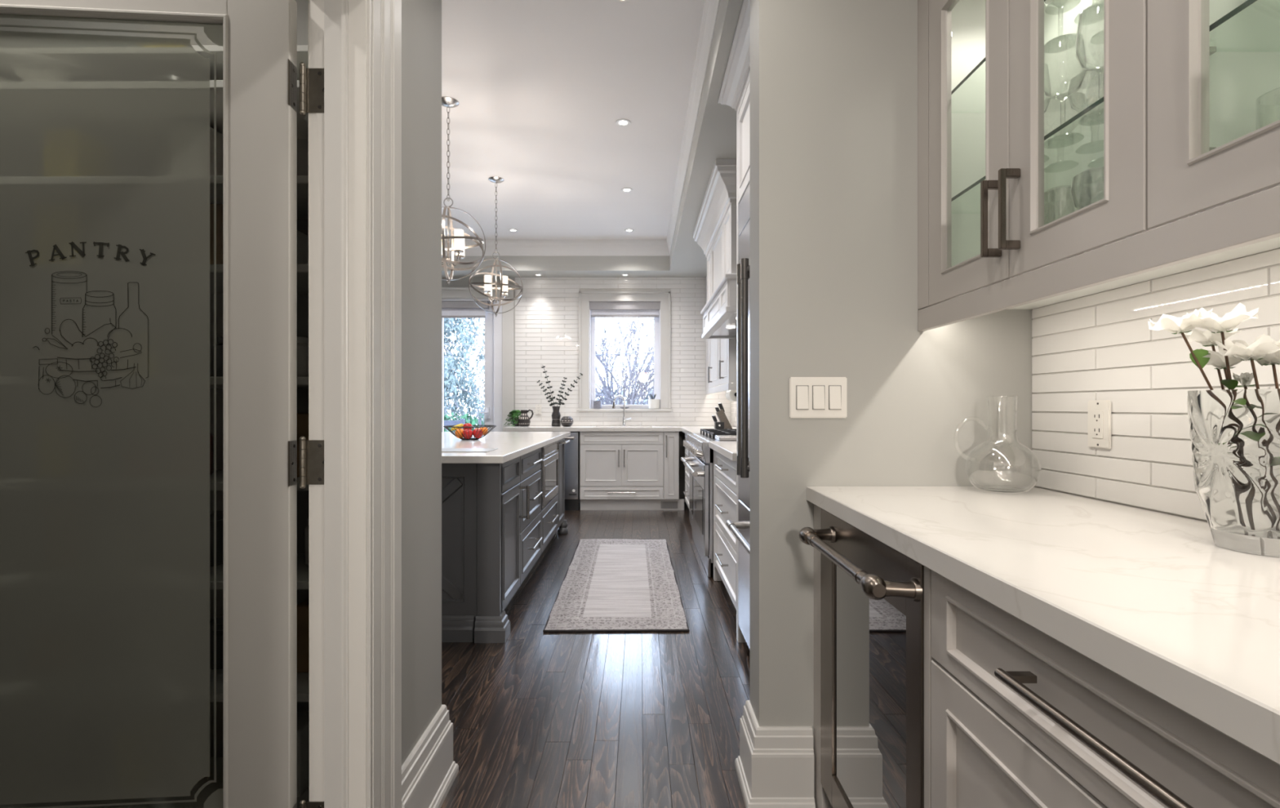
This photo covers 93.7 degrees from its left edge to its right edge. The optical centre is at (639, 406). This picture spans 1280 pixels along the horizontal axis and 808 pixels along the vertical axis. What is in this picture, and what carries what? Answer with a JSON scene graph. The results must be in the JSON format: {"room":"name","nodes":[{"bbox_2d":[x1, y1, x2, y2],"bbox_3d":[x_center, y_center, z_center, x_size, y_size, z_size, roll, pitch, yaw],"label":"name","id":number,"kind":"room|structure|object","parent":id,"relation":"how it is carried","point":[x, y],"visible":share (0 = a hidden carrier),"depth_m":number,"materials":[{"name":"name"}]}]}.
{"room":"butler's pantry","nodes":[
{"label":"butler's pantry","id":0,"kind":"room"},
{"bbox_2d":[401,0,441,765],"bbox_3d":[-0.670,-0.208,-0.233,0.126,2.700,4.135,0,0,0],"label":"wall","id":1,"kind":"structure","parent":0,"point":[421,20],"depth_m":1.67,"materials":[{"name":"paint"}]},
{"bbox_2d":[0,0,324,807],"bbox_3d":[-1.150,0.118,1.276,0.931,2.023,0.038,0,0,-4],"label":"door","id":2,"kind":"structure","parent":1,"relation":"in","point":[104,140],"depth_m":1.28,"materials":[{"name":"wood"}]},
{"bbox_2d":[307,0,401,807],"bbox_3d":[-0.659,0.044,0.943,0.146,2.196,1.067,0,0,0],"label":"trim","id":3,"kind":"structure","parent":1,"relation":"attached to","point":[355,145],"depth_m":1.33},
{"bbox_2d":[401,705,458,807],"bbox_3d":[-0.984,1.029,1.675,0.833,0.226,0.399,0,0,0],"label":"baseboard","id":4,"kind":"structure","parent":1,"relation":"attached to","point":[429,771],"depth_m":1.68,"materials":[{"name":"wood"}]},
{"bbox_2d":[0,0,1032,757],"bbox_3d":[-1.208,-0.408,1.790,4.985,3.100,0.147,0,0,0],"label":"wall","id":5,"kind":"structure","parent":0,"point":[833,83],"depth_m":1.72,"materials":[{"name":"paint"}]},
{"bbox_2d":[734,700,815,807],"bbox_3d":[0.396,1.029,1.790,0.190,0.226,0.227,0,0,0],"label":"baseboard","id":6,"kind":"structure","parent":5,"relation":"attached to","point":[774,766],"depth_m":1.69,"materials":[{"name":"wood"}]},
{"bbox_2d":[789,377,847,417],"bbox_3d":[0.509,-0.026,1.711,0.164,0.118,0.014,0,0,0],"label":"switch plate","id":7,"kind":"object","parent":5,"relation":"attached to","point":[809,397],"visible":1,"depth_m":1.71,"materials":[{"name":"white plastic"}]},
{"bbox_2d":[441,277,731,502],"bbox_3d":[-1.252,-0.408,7.285,4.995,3.100,0.230,0,0,0],"label":"wall","id":8,"kind":"structure","parent":0,"point":[546,314],"depth_m":7.17,"materials":[{"name":"tile"}]},
{"bbox_2d":[441,301,488,318],"bbox_3d":[-2.166,-1.165,7.213,0.686,0.194,0.074,0,0,0],"label":"roller blind","id":9,"kind":"object","parent":8,"relation":"attached to","point":[450,309],"visible":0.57,"depth_m":7.20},
{"bbox_2d":[441,287,514,431],"bbox_3d":[-2.473,-0.140,7.264,1.954,2.564,0.272,0,0,0],"label":"window","id":10,"kind":"structure","parent":8,"relation":"in","point":[499,331],"depth_m":7.18,"materials":[{"name":"white plastic"}]},
{"bbox_2d":[576,290,672,411],"bbox_3d":[-0.181,-0.663,7.260,1.145,1.435,0.280,0,0,0],"label":"window","id":11,"kind":"structure","parent":8,"relation":"in","point":[587,324],"depth_m":7.15,"materials":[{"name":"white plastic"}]},
{"bbox_2d":[593,400,601,408],"bbox_3d":[-0.507,-0.024,7.160,0.100,0.094,0.099,0,0,0],"label":"candle cup","id":12,"kind":"object","parent":11,"relation":"on","point":[597,404],"visible":1,"depth_m":7.12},
{"bbox_2d":[589,301,660,317],"bbox_3d":[-0.181,-1.168,7.213,0.850,0.185,0.074,0,0,0],"label":"roller blind","id":13,"kind":"object","parent":11,"relation":"attached to","point":[598,308],"visible":1,"depth_m":7.18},
{"bbox_2d":[648,394,659,408],"bbox_3d":[0.169,-0.064,7.170,0.140,0.174,0.140,0,0,0],"label":"planter","id":14,"kind":"object","parent":11,"relation":"on","point":[654,403],"visible":1,"depth_m":7.12,"materials":[{"name":"ceramic"}]},
{"bbox_2d":[441,0,742,277],"bbox_3d":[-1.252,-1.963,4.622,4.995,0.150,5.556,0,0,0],"label":"ceiling","id":15,"kind":"structure","parent":0,"point":[541,88],"depth_m":3.88,"materials":[{"name":"paint"}]},
{"bbox_2d":[441,96,485,284],"bbox_3d":[-1.186,-1.320,3.710,0.427,1.135,0.422,0,0,28],"label":"orb pendant","id":16,"kind":"object","parent":15,"relation":"hanging from","point":[446,101],"visible":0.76,"depth_m":3.70,"materials":[{"name":"silver metal"}]},
{"bbox_2d":[468,176,523,316],"bbox_3d":[-1.194,-1.316,4.976,0.425,1.143,0.424,0,0,0],"label":"orb pendant","id":17,"kind":"object","parent":15,"relation":"hanging from","point":[488,283],"visible":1,"depth_m":4.93,"materials":[{"name":"silver metal"}]},
{"bbox_2d":[444,0,719,255],"bbox_3d":[-1.306,-1.802,4.488,3.288,0.173,4.656,0,0,0],"label":"crown molding","id":18,"kind":"structure","parent":15,"relation":"attached to","point":[710,8],"depth_m":6.78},
{"bbox_2d":[615,119,631,126],"bbox_3d":[-0.112,-1.885,3.982,0.104,0.005,0.104,0,0,0],"label":"recessed light","id":19,"kind":"object","parent":15,"relation":"in","point":[623,123],"visible":1,"depth_m":3.98,"materials":[{"name":"white"}]},
{"bbox_2d":[440,502,750,807],"bbox_3d":[-0.465,1.202,1.415,6.570,0.120,12.070,0,0,0],"label":"floor","id":20,"kind":"structure","parent":0,"point":[540,719],"depth_m":2.35,"materials":[{"name":"brown wood"}]},
{"bbox_2d":[0,44,309,807],"bbox_3d":[-1.433,0.042,1.575,1.395,2.200,0.279,0,0,0],"label":"pantry shelving","id":21,"kind":"object","parent":20,"relation":"on","point":[303,678],"visible":0.02,"depth_m":1.52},
{"bbox_2d":[191,777,208,791],"bbox_3d":[-1.186,0.931,1.590,0.071,0.142,0.071,0,0,0],"label":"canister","id":22,"kind":"object","parent":21,"relation":"on","point":[205,780],"visible":0.09,"depth_m":1.57,"materials":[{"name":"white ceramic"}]},
{"bbox_2d":[209,433,213,475],"bbox_3d":[-1.185,0.116,1.586,0.093,0.133,0.093,0,0,0],"label":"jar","id":23,"kind":"object","parent":21,"relation":"on","point":[211,435],"visible":0.06,"depth_m":1.60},
{"bbox_2d":[209,204,222,264],"bbox_3d":[-1.139,-0.437,1.618,0.093,0.189,0.100,0,0,0],"label":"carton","id":24,"kind":"object","parent":21,"relation":"on","point":[219,206],"visible":0.12,"depth_m":1.57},
{"bbox_2d":[209,511,222,566],"bbox_3d":[-1.151,0.352,1.602,0.084,0.136,0.084,0,0,0],"label":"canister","id":25,"kind":"object","parent":21,"relation":"on","point":[219,513],"visible":0.25,"depth_m":1.58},
{"bbox_2d":[209,616,222,670],"bbox_3d":[-1.113,0.632,1.619,0.099,0.116,0.099,0,0,0],"label":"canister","id":26,"kind":"object","parent":21,"relation":"on","point":[220,620],"visible":0.23,"depth_m":1.57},
{"bbox_2d":[209,126,222,175],"bbox_3d":[-1.182,-0.650,1.609,0.086,0.188,0.100,0,0,0],"label":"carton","id":27,"kind":"object","parent":21,"relation":"on","point":[219,136],"visible":0.04,"depth_m":1.62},
{"bbox_2d":[213,337,222,377],"bbox_3d":[-1.093,-0.128,1.616,0.096,0.112,0.096,0,0,0],"label":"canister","id":28,"kind":"object","parent":21,"relation":"on","point":[220,340],"visible":0.13,"depth_m":1.57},
{"bbox_2d":[297,336,308,377],"bbox_3d":[-0.932,-0.129,1.614,0.088,0.113,0.088,0,0,0],"label":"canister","id":29,"kind":"object","parent":21,"relation":"on","point":[302,342],"visible":0.23,"depth_m":1.59,"materials":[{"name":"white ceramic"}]},
{"bbox_2d":[297,413,308,477],"bbox_3d":[-0.892,0.100,1.592,0.108,0.165,0.100,0,0,0],"label":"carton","id":30,"kind":"object","parent":21,"relation":"on","point":[302,418],"visible":0.02,"depth_m":1.54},
{"bbox_2d":[297,230,308,264],"bbox_3d":[-0.949,-0.401,1.600,0.122,0.116,0.100,0,0,0],"label":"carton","id":31,"kind":"object","parent":21,"relation":"on","point":[302,238],"visible":0.04,"depth_m":1.58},
{"bbox_2d":[297,711,309,797],"bbox_3d":[-0.910,0.916,1.586,0.080,0.172,0.100,0,0,0],"label":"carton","id":32,"kind":"object","parent":21,"relation":"on","point":[303,717],"visible":0.24,"depth_m":1.55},
{"bbox_2d":[297,598,309,672],"bbox_3d":[-0.852,0.604,1.603,0.090,0.174,0.100,0,0,0],"label":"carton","id":33,"kind":"object","parent":21,"relation":"on","point":[303,619],"visible":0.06,"depth_m":1.55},
{"bbox_2d":[304,517,308,565],"bbox_3d":[-0.862,0.359,1.613,0.071,0.122,0.071,0,0,0],"label":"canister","id":34,"kind":"object","parent":21,"relation":"on","point":[306,529],"visible":0.16,"depth_m":1.58,"materials":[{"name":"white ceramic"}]},
{"bbox_2d":[441,438,569,643],"bbox_3d":[-1.183,0.703,4.176,1.114,0.878,2.567,0,0,0],"label":"kitchen island","id":35,"kind":"object","parent":20,"relation":"on","point":[495,529],"visible":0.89,"depth_m":2.94,"materials":[{"name":"wood"}]},
{"bbox_2d":[441,431,570,463],"bbox_3d":[-1.282,0.246,4.126,1.295,0.036,2.688,0,0,0],"label":"island countertop","id":36,"kind":"structure","parent":35,"relation":"on","point":[510,446],"depth_m":3.71,"materials":[{"name":"stone"}]},
{"bbox_2d":[443,425,496,439],"bbox_3d":[-1.167,0.179,4.120,0.352,0.096,0.352,0,0,0],"label":"fruit bowl","id":37,"kind":"object","parent":36,"relation":"on","point":[447,427],"visible":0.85,"depth_m":4.05,"materials":[{"name":"metal"}]},
{"bbox_2d":[462,429,472,439],"bbox_3d":[-1.167,0.182,4.060,0.070,0.071,0.069,0,0,0],"label":"apple","id":38,"kind":"object","parent":37,"relation":"in","point":[466,431],"visible":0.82,"depth_m":4.04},
{"bbox_2d":[472,428,482,438],"bbox_3d":[-1.104,0.180,4.079,0.068,0.070,0.067,0,0,0],"label":"apple","id":39,"kind":"object","parent":37,"relation":"in","point":[474,431],"visible":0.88,"depth_m":4.06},
{"bbox_2d":[441,448,497,452],"bbox_3d":[-1.257,0.226,3.110,0.986,0.004,0.230,0,0,0],"label":"serving board","id":40,"kind":"object","parent":36,"relation":"on","point":[443,450],"visible":0.42,"depth_m":3.09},
{"bbox_2d":[540,440,559,510],"bbox_3d":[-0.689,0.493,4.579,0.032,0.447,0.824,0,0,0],"label":"drawer microwave","id":41,"kind":"object","parent":35,"relation":"in","point":[549,453],"visible":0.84,"depth_m":4.50,"materials":[{"name":"silver"}]},
{"bbox_2d":[564,431,580,510],"bbox_3d":[-0.967,0.708,6.816,0.612,0.868,0.668,0,0,0],"label":"dishwasher","id":42,"kind":"object","parent":20,"relation":"on","point":[572,447],"visible":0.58,"depth_m":6.54,"materials":[{"name":"silver metal"}]},
{"bbox_2d":[542,538,689,632],"bbox_3d":[-0.133,1.135,4.080,0.743,0.013,2.091,0,0,-1],"label":"runner rug","id":43,"kind":"object","parent":20,"relation":"on","point":[608,584],"visible":1,"depth_m":3.69,"materials":[{"name":"fabric"}]},
{"bbox_2d":[579,431,663,510],"bbox_3d":[-0.201,0.706,6.835,0.916,0.872,0.650,0,0,0],"label":"base cabinet","id":44,"kind":"object","parent":20,"relation":"on","point":[619,470],"visible":0.98,"depth_m":6.56,"materials":[{"name":"white wood"}]},
{"bbox_2d":[502,426,736,434],"bbox_3d":[-0.203,0.248,6.196,2.574,0.040,1.947,0,0,0],"label":"countertop","id":45,"kind":"structure","parent":44,"relation":"on","point":[686,429],"depth_m":6.52,"materials":[{"name":"stone"}]},
{"bbox_2d":[503,409,520,426],"bbox_3d":[-1.452,0.132,6.961,0.265,0.191,0.148,0,0,0],"label":"trailing plant","id":46,"kind":"object","parent":45,"relation":"on","point":[514,420],"visible":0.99,"depth_m":6.93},
{"bbox_2d":[517,409,533,426],"bbox_3d":[-1.337,0.129,6.945,0.159,0.197,0.144,0,0,39],"label":"jug","id":47,"kind":"object","parent":45,"relation":"on","point":[524,420],"visible":1,"depth_m":6.91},
{"bbox_2d":[551,406,560,426],"bbox_3d":[-0.972,0.112,6.950,0.109,0.232,0.108,0,0,0],"label":"vase","id":48,"kind":"object","parent":45,"relation":"on","point":[556,415],"visible":1,"depth_m":6.91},
{"bbox_2d":[537,380,555,406],"bbox_3d":[-1.081,-0.119,6.940,0.222,0.376,0.034,0,0,0],"label":"branch","id":49,"kind":"object","parent":48,"relation":"in","point":[543,387],"visible":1,"depth_m":6.94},
{"bbox_2d":[558,373,582,406],"bbox_3d":[-0.816,-0.161,6.944,0.316,0.460,0.031,0,0,5],"label":"branch","id":50,"kind":"object","parent":48,"relation":"in","point":[571,385],"visible":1,"depth_m":6.94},
{"bbox_2d":[560,416,573,426],"bbox_3d":[-0.840,0.170,6.889,0.150,0.116,0.150,0,0,0],"label":"round pot","id":51,"kind":"object","parent":45,"relation":"on","point":[566,421],"visible":1,"depth_m":6.84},
{"bbox_2d":[612,395,631,426],"bbox_3d":[-0.213,0.047,7.048,0.227,0.362,0.056,0,0,-5],"label":"kitchen faucet","id":52,"kind":"object","parent":45,"relation":"on","point":[624,420],"visible":1,"depth_m":7.04,"materials":[{"name":"silver metal"}]},
{"bbox_2d":[714,408,732,428],"bbox_3d":[0.863,0.126,6.204,0.174,0.204,0.112,0,0,0],"label":"knife block","id":53,"kind":"object","parent":45,"relation":"on","point":[724,423],"visible":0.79,"depth_m":6.16,"materials":[{"name":"brown wood"}]},
{"bbox_2d":[663,431,684,510],"bbox_3d":[0.373,0.706,6.835,0.228,0.872,0.650,0,0,0],"label":"base cabinet","id":54,"kind":"object","parent":20,"relation":"on","point":[671,439],"visible":0.95,"depth_m":6.55,"materials":[{"name":"white wood"}]},
{"bbox_2d":[661,501,677,508],"bbox_3d":[0.323,1.083,6.607,0.186,0.078,0.010,0,0,0],"label":"vent","id":55,"kind":"object","parent":54,"relation":"attached to","point":[664,504],"visible":1,"depth_m":6.61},
{"bbox_2d":[683,433,688,507],"bbox_3d":[0.759,0.706,5.919,0.633,0.872,1.382,0,0,0],"label":"base cabinet","id":56,"kind":"object","parent":20,"relation":"on","point":[686,492],"visible":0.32,"depth_m":6.20,"materials":[{"name":"white wood"}]},
{"bbox_2d":[680,428,736,577],"bbox_3d":[0.713,0.657,4.600,0.721,0.960,1.230,0,0,0],"label":"gas range","id":57,"kind":"object","parent":20,"relation":"on","point":[700,462],"visible":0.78,"depth_m":4.19,"materials":[{"name":"silver metal"}]},
{"bbox_2d":[693,433,718,441],"bbox_3d":[0.763,0.238,4.600,0.603,0.016,1.230,0,0,0],"label":"cooktop","id":58,"kind":"object","parent":57,"relation":"in","point":[704,437],"depth_m":4.50,"materials":[{"name":"silver metal"}]},
{"bbox_2d":[713,449,736,609],"bbox_3d":[0.759,0.706,3.461,0.633,0.872,1.018,0,0,0],"label":"base cabinet","id":59,"kind":"object","parent":20,"relation":"on","point":[724,468],"visible":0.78,"depth_m":3.46,"materials":[{"name":"white wood"}]},
{"bbox_2d":[708,440,736,461],"bbox_3d":[0.769,0.248,3.462,0.629,0.040,1.020,0,0,0],"label":"countertop","id":60,"kind":"structure","parent":59,"relation":"on","point":[727,449],"depth_m":3.43,"materials":[{"name":"stone"}]},
{"bbox_2d":[717,0,750,642],"bbox_3d":[0.738,-0.203,2.447,0.690,2.689,1.165,0,0,0],"label":"refrigerator surround","id":61,"kind":"object","parent":20,"relation":"on","point":[735,92],"visible":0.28,"depth_m":2.77,"materials":[{"name":"wood"}]},
{"bbox_2d":[725,182,750,649],"bbox_3d":[0.737,0.083,2.433,0.676,2.118,0.935,0,0,0],"label":"refrigerator","id":62,"kind":"object","parent":20,"relation":"on","point":[743,534],"visible":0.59,"depth_m":2.61,"materials":[{"name":"silver metal"}]},
{"bbox_2d":[813,504,831,807],"bbox_3d":[0.804,0.706,1.678,0.614,0.872,0.076,0,0,0],"label":"filler panel","id":63,"kind":"object","parent":20,"relation":"on","point":[821,800],"visible":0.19,"depth_m":1.68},
{"bbox_2d":[799,508,924,807],"bbox_3d":[0.757,0.708,1.343,0.707,0.868,0.587,0,0,0],"label":"beverage cooler","id":64,"kind":"object","parent":20,"relation":"on","point":[872,593],"visible":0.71,"depth_m":1.29,"materials":[{"name":"metal"}]},
{"bbox_2d":[924,566,933,807],"bbox_3d":[0.804,0.706,1.040,0.614,0.872,0.022,0,0,0],"label":"filler panel","id":65,"kind":"object","parent":20,"relation":"on","point":[927,572],"visible":0.02,"depth_m":1.03,"materials":[{"name":"wood"}]},
{"bbox_2d":[931,570,1279,807],"bbox_3d":[0.783,0.706,0.570,0.656,0.872,0.915,0,0,0],"label":"base cabinet","id":66,"kind":"object","parent":20,"relation":"on","point":[1021,718],"visible":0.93,"depth_m":0.72,"materials":[{"name":"grey wood"}]},
{"bbox_3d":[0.783,0.706,-0.346,0.656,0.872,0.909,0,0,0],"label":"base cabinet","id":67,"kind":"object","parent":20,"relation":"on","visible":0},
{"bbox_2d":[806,486,1279,765],"bbox_3d":[0.798,0.248,0.448,0.644,0.040,2.536,0,0,0],"label":"countertop","id":68,"kind":"structure","parent":67,"relation":"on","point":[1149,597],"depth_m":0.80,"materials":[{"name":"stone"}]},
{"bbox_2d":[953,395,1041,493],"bbox_3d":[0.967,0.099,1.620,0.196,0.256,0.177,0,0,33],"label":"glass carafe","id":69,"kind":"object","parent":68,"relation":"on","point":[985,488],"visible":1,"depth_m":1.60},
{"bbox_2d":[1186,388,1279,557],"bbox_3d":[0.998,0.101,0.955,0.189,0.254,0.190,0,0,0],"label":"crystal vase","id":70,"kind":"object","parent":68,"relation":"on","point":[1234,434],"visible":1,"depth_m":0.92,"materials":[{"name":"clear"}]},
{"bbox_2d":[1147,309,1213,390],"bbox_3d":[0.928,0.018,0.966,0.168,0.353,0.076,0,0,24],"label":"flower","id":71,"kind":"object","parent":70,"relation":"in","point":[1175,325],"visible":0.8,"depth_m":0.98,"materials":[{"name":"white plant"}]},
{"bbox_2d":[1183,328,1240,389],"bbox_3d":[0.964,0.030,1.010,0.072,0.328,0.078,0,0,0],"label":"flower","id":72,"kind":"object","parent":70,"relation":"in","point":[1206,338],"visible":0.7,"depth_m":1.00,"materials":[{"name":"white plant"}]},
{"bbox_2d":[1202,350,1241,389],"bbox_3d":[0.950,0.049,0.975,0.071,0.290,0.073,0,0,-15],"label":"flower","id":73,"kind":"object","parent":70,"relation":"in","point":[1216,360],"visible":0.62,"depth_m":0.96,"materials":[{"name":"white plant"}]},
{"bbox_2d":[1186,302,1258,389],"bbox_3d":[0.935,0.018,0.955,0.110,0.353,0.085,0,0,0],"label":"flower","id":74,"kind":"object","parent":70,"relation":"in","point":[1213,323],"visible":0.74,"depth_m":0.94,"materials":[{"name":"white plant"}]},
{"bbox_2d":[1232,372,1255,389],"bbox_3d":[0.972,0.069,0.948,0.075,0.250,0.032,0,0,0],"label":"flower","id":75,"kind":"object","parent":70,"relation":"in","point":[1245,379],"visible":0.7,"depth_m":0.95,"materials":[{"name":"white plant"}]},
{"bbox_2d":[1215,333,1279,389],"bbox_3d":[0.955,0.040,0.923,0.101,0.308,0.079,0,0,10],"label":"flower","id":76,"kind":"object","parent":70,"relation":"in","point":[1263,345],"visible":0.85,"depth_m":0.92,"materials":[{"name":"white plant"}]},
{"bbox_2d":[1250,350,1279,388],"bbox_3d":[0.988,0.045,0.929,0.091,0.299,0.080,0,0,0],"label":"flower","id":77,"kind":"object","parent":70,"relation":"in","point":[1273,358],"visible":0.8,"depth_m":0.93,"materials":[{"name":"white plant"}]},
{"bbox_2d":[730,248,1279,522],"bbox_3d":[1.178,-0.408,2.550,0.186,3.100,9.700,0,0,0],"label":"wall","id":78,"kind":"structure","parent":0,"point":[1102,345],"depth_m":1.35,"materials":[{"name":"tile"}]},
{"bbox_2d":[693,158,736,338],"bbox_3d":[0.780,-1.073,4.550,0.615,0.947,1.624,0,0,0],"label":"range hood","id":79,"kind":"object","parent":78,"relation":"attached to","point":[714,232],"visible":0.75,"depth_m":4.19,"materials":[{"name":"white wood"}]},
{"bbox_2d":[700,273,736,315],"bbox_3d":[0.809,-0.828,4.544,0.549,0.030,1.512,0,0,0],"label":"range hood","id":80,"kind":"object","parent":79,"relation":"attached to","point":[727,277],"depth_m":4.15,"materials":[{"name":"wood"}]},
{"bbox_2d":[705,275,736,394],"bbox_3d":[0.913,-0.847,6.236,0.342,1.401,1.864,0,0,0],"label":"upper cabinet","id":81,"kind":"object","parent":78,"relation":"attached to","point":[720,353],"visible":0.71,"depth_m":5.88,"materials":[{"name":"wood"}]},
{"bbox_2d":[725,390,736,401],"bbox_3d":[0.860,-0.130,5.482,0.120,0.162,0.285,0,0,0],"label":"paper towel roll","id":82,"kind":"object","parent":81,"relation":"hanging from","point":[731,395],"visible":0.65,"depth_m":5.36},
{"bbox_2d":[917,0,1279,309],"bbox_3d":[0.940,-0.783,1.329,0.376,1.010,0.774,0,0,0],"label":"upper cabinet","id":83,"kind":"object","parent":78,"relation":"attached to","point":[983,78],"visible":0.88,"depth_m":1.37,"materials":[{"name":"grey"}]},
{"bbox_2d":[1044,63,1052,162],"bbox_3d":[0.885,-0.658,1.360,0.082,0.205,0.082,0,0,0],"label":"wine glass","id":84,"kind":"object","parent":83,"relation":"on","point":[1046,157],"visible":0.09,"depth_m":1.33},
{"bbox_2d":[1044,203,1056,220],"bbox_3d":[0.885,-0.370,1.360,0.098,0.150,0.098,0,0,0],"label":"wine glass","id":85,"kind":"object","parent":83,"relation":"on","point":[1047,207],"visible":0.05,"depth_m":1.33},
{"bbox_2d":[1046,185,1075,223],"bbox_3d":[0.975,-0.400,1.390,0.062,0.210,0.062,0,0,0],"label":"wine glass","id":86,"kind":"object","parent":83,"relation":"on","point":[1060,186],"visible":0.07,"depth_m":1.38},
{"bbox_2d":[1044,0,1079,44],"bbox_3d":[0.975,-0.943,1.390,0.082,0.205,0.082,0,0,0],"label":"wine glass","id":87,"kind":"object","parent":83,"relation":"on","point":[1061,37],"visible":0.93,"depth_m":1.39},
{"bbox_2d":[1044,93,1086,173],"bbox_3d":[0.975,-0.630,1.390,0.098,0.150,0.098,0,0,0],"label":"wine glass","id":88,"kind":"object","parent":83,"relation":"on","point":[1062,166],"visible":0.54,"depth_m":1.38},
{"bbox_2d":[1044,34,1087,148],"bbox_3d":[0.885,-0.658,1.255,0.082,0.205,0.082,0,0,0],"label":"wine glass","id":89,"kind":"object","parent":83,"relation":"on","point":[1062,140],"visible":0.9,"depth_m":1.25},
{"bbox_2d":[1044,186,1092,204],"bbox_3d":[0.885,-0.370,1.255,0.098,0.150,0.098,0,0,0],"label":"wine glass","id":90,"kind":"object","parent":83,"relation":"on","point":[1061,193],"visible":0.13,"depth_m":1.25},
{"bbox_2d":[1066,80,1103,154],"bbox_3d":[0.975,-0.630,1.285,0.098,0.150,0.098,0,0,0],"label":"wine glass","id":91,"kind":"object","parent":83,"relation":"on","point":[1096,146],"visible":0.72,"depth_m":1.29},
{"bbox_2d":[1070,166,1103,209],"bbox_3d":[0.885,-0.370,1.150,0.098,0.150,0.098,0,0,0],"label":"wine glass","id":92,"kind":"object","parent":83,"relation":"on","point":[1096,175],"visible":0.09,"depth_m":1.16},
{"bbox_2d":[1074,0,1103,22],"bbox_3d":[0.975,-0.943,1.285,0.082,0.205,0.082,0,0,0],"label":"wine glass","id":93,"kind":"object","parent":83,"relation":"on","point":[1097,6],"visible":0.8,"depth_m":1.27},
{"bbox_2d":[1075,12,1103,125],"bbox_3d":[0.885,-0.658,1.150,0.082,0.205,0.082,0,0,0],"label":"wine glass","id":94,"kind":"object","parent":83,"relation":"on","point":[1095,112],"visible":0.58,"depth_m":1.17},
{"bbox_2d":[1085,73,1103,168],"bbox_3d":[1.060,-0.658,1.360,0.082,0.205,0.082,0,0,0],"label":"wine glass","id":95,"kind":"object","parent":83,"relation":"on","point":[1099,162],"visible":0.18,"depth_m":1.37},
{"bbox_2d":[917,185,1279,331],"bbox_3d":[0.804,-0.246,0.969,0.019,0.060,1.495,0,0,0],"label":"valance","id":96,"kind":"object","parent":83,"relation":"attached to","point":[1255,218],"visible":1,"depth_m":0.97,"materials":[{"name":"wood"}]},
{"bbox_2d":[1088,400,1111,448],"bbox_3d":[1.116,0.043,1.458,0.009,0.117,0.072,0,0,0],"label":"wall outlet","id":97,"kind":"object","parent":78,"relation":"attached to","point":[1099,411],"visible":1,"depth_m":1.45,"materials":[{"name":"white plastic"}]},
{"bbox_2d":[1092,410,1102,438],"bbox_3d":[1.113,0.043,1.458,0.003,0.068,0.034,0,0,0],"label":"receptacle","id":98,"kind":"object","parent":97,"relation":"attached to","point":[1097,415],"depth_m":1.46,"materials":[{"name":"white plastic"}]},
{"bbox_2d":[1147,0,1279,230],"bbox_3d":[0.940,-0.783,0.582,0.376,1.010,0.721,0,0,0],"label":"upper cabinet","id":99,"kind":"object","parent":78,"relation":"attached to","point":[1209,61],"visible":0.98,"depth_m":0.90,"materials":[{"name":"grey"}]},
{"bbox_2d":[1240,0,1279,22],"bbox_3d":[0.975,-0.593,0.845,0.190,0.075,0.190,0,0,0],"label":"glass bowl","id":100,"kind":"object","parent":99,"relation":"on","point":[1253,9],"visible":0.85,"depth_m":0.90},
{"bbox_2d":[1254,87,1279,130],"bbox_3d":[0.925,-0.370,0.850,0.076,0.150,0.076,0,0,0],"label":"tumbler","id":101,"kind":"object","parent":99,"relation":"on","point":[1257,120],"visible":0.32,"depth_m":0.87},
{"label":"outside","id":102,"kind":"structure","parent":0,"visible":0},
{"bbox_2d":[444,342,653,355],"bbox_3d":[-0.500,-1.338,11.999,17.001,0.621,0.020,0,0,0],"label":"overhead cable","id":103,"kind":"object","parent":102,"point":[444,343],"visible":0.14,"depth_m":11.99,"materials":[{"name":"grey plastic"}]},
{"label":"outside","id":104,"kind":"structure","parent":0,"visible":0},
{"bbox_2d":[444,356,653,368],"bbox_3d":[-0.500,-1.075,11.999,17.001,0.621,0.020,0,0,0],"label":"overhead cable","id":105,"kind":"object","parent":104,"point":[444,357],"visible":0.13,"depth_m":11.99,"materials":[{"name":"grey plastic"}]},
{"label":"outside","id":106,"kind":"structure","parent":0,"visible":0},
{"bbox_3d":[0.000,1.517,33.700,60.000,0.150,52.600,0,0,0],"label":"ground","id":107,"kind":"structure","parent":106,"visible":0},
{"bbox_2d":[444,418,465,429],"bbox_3d":[-3.309,0.818,9.365,0.997,1.248,0.530,0,0,0],"label":"garden bench","id":108,"kind":"object","parent":107,"relation":"on","point":[462,420],"visible":0.09,"depth_m":9.59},
{"bbox_2d":[444,318,484,425],"bbox_3d":[-6.224,-3.207,16.986,4.669,9.304,4.772,0,0,9],"label":"conifer","id":109,"kind":"object","parent":107,"relation":"on","point":[451,366],"visible":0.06,"depth_m":16.47,"materials":[{"name":"green plant"}]},
{"bbox_2d":[444,412,484,431],"bbox_3d":[-4.582,0.807,15.194,4.902,1.414,1.231,0,0,-1],"label":"hedge","id":110,"kind":"object","parent":107,"relation":"on","point":[472,421],"visible":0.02,"depth_m":15.08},
{"bbox_2d":[444,386,484,431],"bbox_3d":[-3.771,0.451,13.578,2.244,2.006,1.818,0,0,21],"label":"bare shrub","id":111,"kind":"object","parent":107,"relation":"on","point":[477,415],"visible":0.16,"depth_m":13.11,"materials":[{"name":"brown plant"}]},
{"bbox_2d":[595,386,639,404],"bbox_3d":[-1.540,0.594,18.503,4.011,2.669,2.215,0,0,0],"label":"shrub","id":112,"kind":"object","parent":107,"relation":"on","point":[635,403],"visible":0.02,"depth_m":18.43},
{"bbox_2d":[595,317,653,404],"bbox_3d":[-0.452,-1.020,12.905,4.854,3.947,3.756,0,0,-25],"label":"bare tree","id":113,"kind":"object","parent":107,"relation":"on","point":[632,396],"visible":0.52,"depth_m":12.97,"materials":[{"name":"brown plant"}]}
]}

